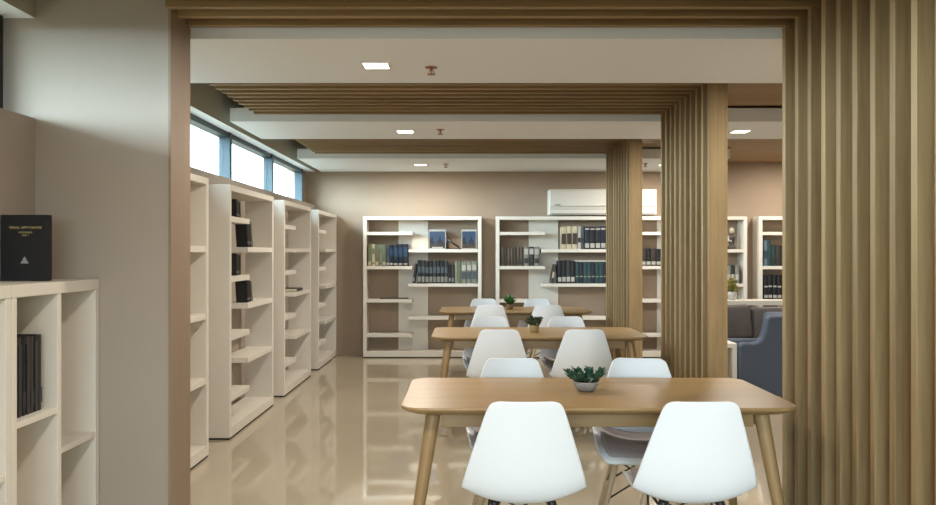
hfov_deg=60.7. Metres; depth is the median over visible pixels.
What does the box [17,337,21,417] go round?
book
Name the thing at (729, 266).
book
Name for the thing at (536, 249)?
book
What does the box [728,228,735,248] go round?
figurine
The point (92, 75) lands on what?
wall pier
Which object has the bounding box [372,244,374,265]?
book
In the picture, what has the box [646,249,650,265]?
book
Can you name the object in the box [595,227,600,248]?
book
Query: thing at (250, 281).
book
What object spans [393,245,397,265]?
book
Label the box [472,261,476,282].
book
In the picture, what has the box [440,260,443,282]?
book
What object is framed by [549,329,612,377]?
shell chair
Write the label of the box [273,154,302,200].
window
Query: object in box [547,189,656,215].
air conditioner
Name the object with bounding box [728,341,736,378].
side table
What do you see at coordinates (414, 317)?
bookcase
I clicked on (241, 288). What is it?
book
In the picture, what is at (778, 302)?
console shelf
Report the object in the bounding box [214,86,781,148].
ceiling
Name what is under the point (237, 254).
book
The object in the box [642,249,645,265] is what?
book
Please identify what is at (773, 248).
book
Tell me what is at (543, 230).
bookcase
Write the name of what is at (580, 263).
book
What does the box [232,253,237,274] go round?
book
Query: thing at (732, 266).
book
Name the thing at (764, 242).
book
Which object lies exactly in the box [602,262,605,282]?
book
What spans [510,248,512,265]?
book
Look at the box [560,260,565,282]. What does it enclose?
book
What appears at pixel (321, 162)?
ceiling panel
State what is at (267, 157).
window
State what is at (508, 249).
book
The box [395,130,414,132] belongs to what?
recessed light
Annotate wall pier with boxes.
[3,0,167,504]
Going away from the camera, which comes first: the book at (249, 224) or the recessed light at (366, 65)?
the recessed light at (366, 65)
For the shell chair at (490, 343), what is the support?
on the floor
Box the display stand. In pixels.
[446,232,461,248]
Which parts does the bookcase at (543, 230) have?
panel, shelf, shelf, shelf, panel, panel, shelf, shelf, shelf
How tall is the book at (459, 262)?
0.288 m
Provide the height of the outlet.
0.090 m
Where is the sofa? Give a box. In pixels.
[728,304,781,337]
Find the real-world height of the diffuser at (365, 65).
0.006 m
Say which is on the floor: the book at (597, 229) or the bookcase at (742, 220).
the bookcase at (742, 220)
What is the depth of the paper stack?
10.52 m
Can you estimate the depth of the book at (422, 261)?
10.49 m
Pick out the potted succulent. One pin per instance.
(588, 381)
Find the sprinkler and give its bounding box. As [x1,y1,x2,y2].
[425,66,436,75]
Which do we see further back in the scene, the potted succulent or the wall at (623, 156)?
the wall at (623, 156)
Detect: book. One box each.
[1,215,51,280]
[17,334,37,411]
[17,336,29,414]
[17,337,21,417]
[21,337,25,415]
[29,336,33,412]
[37,334,41,409]
[232,199,237,216]
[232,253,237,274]
[235,218,248,246]
[235,280,248,302]
[237,201,238,216]
[237,254,238,274]
[239,255,240,274]
[247,224,249,246]
[247,280,249,301]
[249,224,251,246]
[250,222,252,246]
[250,281,252,300]
[285,287,302,290]
[368,244,371,265]
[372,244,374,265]
[375,244,379,265]
[379,245,381,265]
[382,245,385,265]
[386,245,389,265]
[390,245,392,265]
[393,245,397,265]
[398,244,402,265]
[403,244,408,265]
[412,263,417,282]
[418,260,420,282]
[421,260,425,282]
[425,261,428,282]
[429,261,432,282]
[433,261,436,282]
[437,260,439,282]
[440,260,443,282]
[444,261,447,282]
[448,265,450,282]
[451,265,454,282]
[455,262,457,282]
[458,261,460,282]
[461,262,465,282]
[467,262,471,282]
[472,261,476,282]
[501,247,503,265]
[504,247,506,265]
[507,248,509,265]
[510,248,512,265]
[513,247,516,265]
[517,247,519,265]
[520,247,522,265]
[523,247,528,265]
[529,247,533,265]
[534,247,538,265]
[549,264,556,282]
[556,261,561,282]
[560,227,565,248]
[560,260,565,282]
[566,226,571,248]
[566,260,569,282]
[570,261,574,282]
[572,226,576,248]
[575,262,578,282]
[577,226,580,248]
[578,262,582,282]
[581,227,583,248]
[583,263,586,282]
[584,227,589,248]
[587,263,590,282]
[589,262,594,282]
[590,227,594,248]
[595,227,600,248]
[595,263,598,282]
[597,262,602,282]
[600,226,605,248]
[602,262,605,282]
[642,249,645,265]
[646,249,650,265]
[651,249,655,265]
[656,249,660,265]
[728,265,730,279]
[731,265,734,280]
[735,265,738,282]
[763,241,766,265]
[763,274,771,298]
[763,275,767,298]
[766,240,770,265]
[771,245,780,265]
[771,246,775,265]
[772,275,776,298]
[777,275,781,298]
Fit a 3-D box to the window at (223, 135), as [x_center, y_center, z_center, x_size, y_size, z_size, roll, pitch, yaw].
[-2.200,-0.860,6.485,0.100,0.449,1.570,0,0,0]
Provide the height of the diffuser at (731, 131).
0.006 m
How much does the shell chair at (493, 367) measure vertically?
0.829 m
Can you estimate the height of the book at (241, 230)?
0.233 m
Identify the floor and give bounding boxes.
[190,355,781,504]
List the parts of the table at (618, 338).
leg, apron rail, leg, leg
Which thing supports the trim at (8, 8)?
attached to the ceiling
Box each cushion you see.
[728,304,752,337]
[750,307,781,337]
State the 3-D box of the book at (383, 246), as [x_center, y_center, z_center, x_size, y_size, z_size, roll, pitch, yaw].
[-1.100,0.037,10.580,0.045,0.280,0.180,0,0,0]
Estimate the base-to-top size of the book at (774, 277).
0.315 m
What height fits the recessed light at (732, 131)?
0.008 m
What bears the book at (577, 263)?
on the bookcase at (543, 230)
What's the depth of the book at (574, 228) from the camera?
10.49 m
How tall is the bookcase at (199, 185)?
1.882 m
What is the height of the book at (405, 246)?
0.286 m
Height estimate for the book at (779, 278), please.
0.310 m
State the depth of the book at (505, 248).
10.50 m
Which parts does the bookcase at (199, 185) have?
panel, shelf, shelf, shelf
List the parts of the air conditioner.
panel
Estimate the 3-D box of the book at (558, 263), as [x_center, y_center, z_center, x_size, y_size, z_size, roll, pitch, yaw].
[1.203,0.258,10.580,0.054,0.295,0.180,0,0,0]
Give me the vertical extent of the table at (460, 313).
0.743 m
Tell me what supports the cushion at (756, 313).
on the sofa
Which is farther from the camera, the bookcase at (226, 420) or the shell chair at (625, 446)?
the bookcase at (226, 420)
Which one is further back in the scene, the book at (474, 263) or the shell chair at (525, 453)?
the book at (474, 263)
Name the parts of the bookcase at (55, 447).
panel, shelf, panel, shelf, panel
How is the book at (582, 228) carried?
on the bookcase at (543, 230)
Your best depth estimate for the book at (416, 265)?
10.50 m
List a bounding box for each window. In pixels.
[0,15,2,107]
[190,113,230,178]
[223,133,272,191]
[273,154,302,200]
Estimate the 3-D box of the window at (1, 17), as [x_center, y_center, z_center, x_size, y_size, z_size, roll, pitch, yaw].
[-2.235,-0.873,2.530,0.100,0.475,2.460,0,0,0]
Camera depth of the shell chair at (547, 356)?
6.92 m
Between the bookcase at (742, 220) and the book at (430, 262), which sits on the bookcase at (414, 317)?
the book at (430, 262)
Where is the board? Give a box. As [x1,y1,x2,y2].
[642,83,781,161]
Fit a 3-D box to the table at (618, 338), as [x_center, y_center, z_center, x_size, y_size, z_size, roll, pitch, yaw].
[0.550,1.012,6.455,1.665,0.743,0.800,0,0,0]
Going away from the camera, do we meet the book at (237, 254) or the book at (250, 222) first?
the book at (237, 254)
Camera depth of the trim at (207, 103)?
6.88 m
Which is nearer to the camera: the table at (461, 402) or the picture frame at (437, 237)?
the table at (461, 402)
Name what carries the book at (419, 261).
on the bookcase at (414, 317)
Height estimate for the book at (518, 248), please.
0.249 m
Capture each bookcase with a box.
[0,279,98,504]
[0,285,10,504]
[190,173,208,469]
[209,184,273,439]
[274,200,310,396]
[311,210,335,369]
[363,216,481,357]
[495,216,605,357]
[642,216,746,357]
[753,216,781,306]
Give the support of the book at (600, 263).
on the bookcase at (543, 230)
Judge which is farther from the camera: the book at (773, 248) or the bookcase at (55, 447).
the book at (773, 248)
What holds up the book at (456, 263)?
on the bookcase at (414, 317)
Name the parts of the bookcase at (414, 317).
panel, shelf, shelf, shelf, shelf, panel, panel, shelf, shelf, shelf, panel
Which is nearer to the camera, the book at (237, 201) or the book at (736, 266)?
the book at (237, 201)
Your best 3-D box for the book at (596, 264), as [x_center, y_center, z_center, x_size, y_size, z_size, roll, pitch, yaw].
[1.694,0.271,10.580,0.049,0.270,0.180,0,0,0]
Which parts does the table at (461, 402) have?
leg, apron rail, leg, leg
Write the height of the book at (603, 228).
0.299 m
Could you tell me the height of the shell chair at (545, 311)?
0.829 m
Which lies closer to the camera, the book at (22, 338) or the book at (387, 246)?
the book at (22, 338)
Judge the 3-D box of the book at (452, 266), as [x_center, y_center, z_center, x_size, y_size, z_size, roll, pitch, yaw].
[-0.198,0.286,10.582,0.039,0.238,0.180,0,0,0]
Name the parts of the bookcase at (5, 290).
shelf, panel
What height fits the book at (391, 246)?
0.279 m
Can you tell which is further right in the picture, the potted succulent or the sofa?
the sofa
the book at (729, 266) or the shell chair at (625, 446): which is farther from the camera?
the book at (729, 266)
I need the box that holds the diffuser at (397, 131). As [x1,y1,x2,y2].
[397,131,412,132]
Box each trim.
[0,0,34,17]
[168,9,189,504]
[190,83,314,171]
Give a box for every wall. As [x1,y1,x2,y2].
[0,108,314,404]
[165,0,935,504]
[208,83,727,377]
[287,169,305,201]
[295,139,641,359]
[306,162,781,354]
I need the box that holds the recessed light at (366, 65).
[360,61,391,69]
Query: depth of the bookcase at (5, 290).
3.02 m
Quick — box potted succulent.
[563,365,606,391]
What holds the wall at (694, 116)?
on the floor
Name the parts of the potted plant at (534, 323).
pot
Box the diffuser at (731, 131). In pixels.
[731,131,748,132]
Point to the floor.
(343, 435)
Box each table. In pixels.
[401,378,796,504]
[431,327,647,377]
[439,307,591,326]
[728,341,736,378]
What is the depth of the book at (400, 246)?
10.50 m
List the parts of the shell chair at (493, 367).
leg, leg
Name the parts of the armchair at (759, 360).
armrest, backrest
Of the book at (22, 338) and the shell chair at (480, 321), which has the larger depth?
the shell chair at (480, 321)
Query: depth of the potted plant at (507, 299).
8.97 m
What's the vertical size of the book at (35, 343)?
0.319 m
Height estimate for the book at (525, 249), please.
0.251 m
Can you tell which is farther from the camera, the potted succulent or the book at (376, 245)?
the book at (376, 245)
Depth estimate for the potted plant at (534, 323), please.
6.37 m
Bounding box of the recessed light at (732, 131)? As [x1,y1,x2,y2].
[728,130,752,132]
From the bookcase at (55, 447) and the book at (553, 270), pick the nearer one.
the bookcase at (55, 447)
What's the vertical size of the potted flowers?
0.303 m
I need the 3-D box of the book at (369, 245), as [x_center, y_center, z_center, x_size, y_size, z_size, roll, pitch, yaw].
[-1.289,0.035,10.577,0.045,0.283,0.180,0,0,0]
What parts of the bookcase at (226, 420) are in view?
panel, shelf, shelf, shelf, shelf, panel, shelf, shelf, shelf, panel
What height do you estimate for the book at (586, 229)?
0.296 m
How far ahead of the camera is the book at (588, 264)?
10.49 m
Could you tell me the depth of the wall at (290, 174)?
10.43 m
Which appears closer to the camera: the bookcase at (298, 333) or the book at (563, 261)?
the bookcase at (298, 333)
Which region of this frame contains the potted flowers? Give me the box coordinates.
[728,276,738,299]
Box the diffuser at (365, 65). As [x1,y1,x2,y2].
[363,63,388,68]
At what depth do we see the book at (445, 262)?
10.49 m
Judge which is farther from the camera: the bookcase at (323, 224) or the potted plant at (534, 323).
the bookcase at (323, 224)
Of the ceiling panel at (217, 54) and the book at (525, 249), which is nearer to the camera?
the ceiling panel at (217, 54)
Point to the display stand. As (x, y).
(447, 239)
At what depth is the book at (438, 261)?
10.49 m
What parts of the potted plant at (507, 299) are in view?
pot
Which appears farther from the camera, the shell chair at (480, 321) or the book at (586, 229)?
the book at (586, 229)
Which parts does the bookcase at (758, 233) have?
panel, panel, shelf, shelf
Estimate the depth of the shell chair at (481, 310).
8.45 m
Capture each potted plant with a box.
[504,294,515,309]
[524,315,542,332]
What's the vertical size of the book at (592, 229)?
0.295 m
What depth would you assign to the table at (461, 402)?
3.46 m
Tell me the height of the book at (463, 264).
0.282 m
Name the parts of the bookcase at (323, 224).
panel, shelf, shelf, panel, panel, shelf, shelf, shelf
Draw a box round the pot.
[573,380,598,391]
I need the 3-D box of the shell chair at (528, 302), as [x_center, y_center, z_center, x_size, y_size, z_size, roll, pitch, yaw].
[0.830,0.969,9.379,0.480,0.829,0.494,0,0,0]
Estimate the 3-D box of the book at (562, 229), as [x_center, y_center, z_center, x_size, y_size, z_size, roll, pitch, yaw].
[1.257,-0.189,10.583,0.069,0.290,0.180,0,0,0]
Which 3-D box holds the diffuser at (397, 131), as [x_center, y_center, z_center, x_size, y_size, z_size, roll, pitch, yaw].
[-0.560,-1.081,7.140,0.140,0.006,0.140,0,0,0]
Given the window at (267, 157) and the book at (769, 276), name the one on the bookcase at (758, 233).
the book at (769, 276)
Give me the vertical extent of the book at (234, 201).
0.141 m
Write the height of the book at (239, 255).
0.155 m
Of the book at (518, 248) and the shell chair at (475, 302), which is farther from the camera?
the book at (518, 248)
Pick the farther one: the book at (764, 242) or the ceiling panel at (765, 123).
the book at (764, 242)
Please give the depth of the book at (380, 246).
10.49 m
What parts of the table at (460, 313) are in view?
leg, apron rail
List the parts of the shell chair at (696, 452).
leg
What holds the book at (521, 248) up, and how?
on the bookcase at (543, 230)
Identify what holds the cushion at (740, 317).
on the sofa
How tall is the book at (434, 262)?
0.296 m
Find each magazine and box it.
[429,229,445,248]
[462,229,475,248]
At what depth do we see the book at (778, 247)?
10.49 m
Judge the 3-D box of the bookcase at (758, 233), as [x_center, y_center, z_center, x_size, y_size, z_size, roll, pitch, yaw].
[4.585,0.454,10.592,1.551,1.853,0.245,0,0,0]
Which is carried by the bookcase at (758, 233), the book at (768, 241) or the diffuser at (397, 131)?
the book at (768, 241)
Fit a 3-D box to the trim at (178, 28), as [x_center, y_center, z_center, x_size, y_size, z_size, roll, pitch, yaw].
[-1.410,0.020,3.913,0.012,2.720,0.265,0,0,0]
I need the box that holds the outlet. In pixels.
[551,207,654,212]
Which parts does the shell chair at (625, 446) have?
leg, leg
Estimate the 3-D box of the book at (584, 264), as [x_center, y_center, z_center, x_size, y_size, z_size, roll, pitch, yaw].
[1.538,0.270,10.578,0.049,0.271,0.180,0,0,0]
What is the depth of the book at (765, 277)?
10.49 m
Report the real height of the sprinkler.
0.044 m
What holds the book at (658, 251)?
on the bookcase at (742, 220)
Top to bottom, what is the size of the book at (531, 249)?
0.253 m
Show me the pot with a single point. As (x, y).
(581, 385)
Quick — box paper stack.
[573,260,605,261]
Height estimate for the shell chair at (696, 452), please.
0.829 m
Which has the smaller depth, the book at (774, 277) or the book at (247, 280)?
the book at (247, 280)
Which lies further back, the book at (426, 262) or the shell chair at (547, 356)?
the book at (426, 262)
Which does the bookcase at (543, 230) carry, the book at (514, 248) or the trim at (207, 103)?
the book at (514, 248)
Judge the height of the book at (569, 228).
0.297 m
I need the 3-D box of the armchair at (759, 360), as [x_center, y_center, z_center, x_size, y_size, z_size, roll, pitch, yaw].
[2.710,0.965,7.320,0.700,0.830,0.740,0,0,0]
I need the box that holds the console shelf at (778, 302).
[728,299,781,306]
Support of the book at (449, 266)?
on the bookcase at (414, 317)
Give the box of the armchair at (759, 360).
[728,312,781,396]
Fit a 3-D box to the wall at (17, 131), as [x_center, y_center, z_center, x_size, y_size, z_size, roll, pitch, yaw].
[-2.205,0.372,3.560,0.310,2.015,14.320,0,0,0]
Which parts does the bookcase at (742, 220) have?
shelf, shelf, shelf, shelf, panel, panel, shelf, panel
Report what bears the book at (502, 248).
on the bookcase at (543, 230)
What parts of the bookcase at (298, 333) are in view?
panel, shelf, shelf, shelf, shelf, panel, shelf, shelf, shelf, panel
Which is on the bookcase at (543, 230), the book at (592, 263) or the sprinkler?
the book at (592, 263)
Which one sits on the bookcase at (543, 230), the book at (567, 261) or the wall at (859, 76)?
the book at (567, 261)
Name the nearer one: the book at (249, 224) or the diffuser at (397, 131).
the book at (249, 224)
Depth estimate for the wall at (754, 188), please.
10.72 m
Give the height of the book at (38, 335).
0.315 m
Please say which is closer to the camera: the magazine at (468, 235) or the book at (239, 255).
the book at (239, 255)
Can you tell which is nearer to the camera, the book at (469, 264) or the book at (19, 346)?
the book at (19, 346)
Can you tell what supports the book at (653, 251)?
on the bookcase at (742, 220)
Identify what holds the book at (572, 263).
on the bookcase at (543, 230)
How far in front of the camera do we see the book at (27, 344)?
3.25 m
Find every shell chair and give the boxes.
[462,316,508,369]
[462,401,585,504]
[464,299,496,372]
[466,329,526,377]
[466,358,543,504]
[470,305,509,326]
[518,299,549,355]
[528,305,563,359]
[539,316,584,377]
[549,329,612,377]
[592,358,681,504]
[622,401,756,504]
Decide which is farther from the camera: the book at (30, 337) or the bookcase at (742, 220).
the bookcase at (742, 220)
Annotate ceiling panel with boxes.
[190,27,782,82]
[230,108,781,138]
[297,149,729,171]
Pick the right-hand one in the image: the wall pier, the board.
the board
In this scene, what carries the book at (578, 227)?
on the bookcase at (543, 230)
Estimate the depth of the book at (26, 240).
3.50 m
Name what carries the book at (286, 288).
on the bookcase at (298, 333)
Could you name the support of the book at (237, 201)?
on the bookcase at (226, 420)
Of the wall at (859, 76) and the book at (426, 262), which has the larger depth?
the book at (426, 262)
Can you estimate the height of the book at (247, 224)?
0.225 m

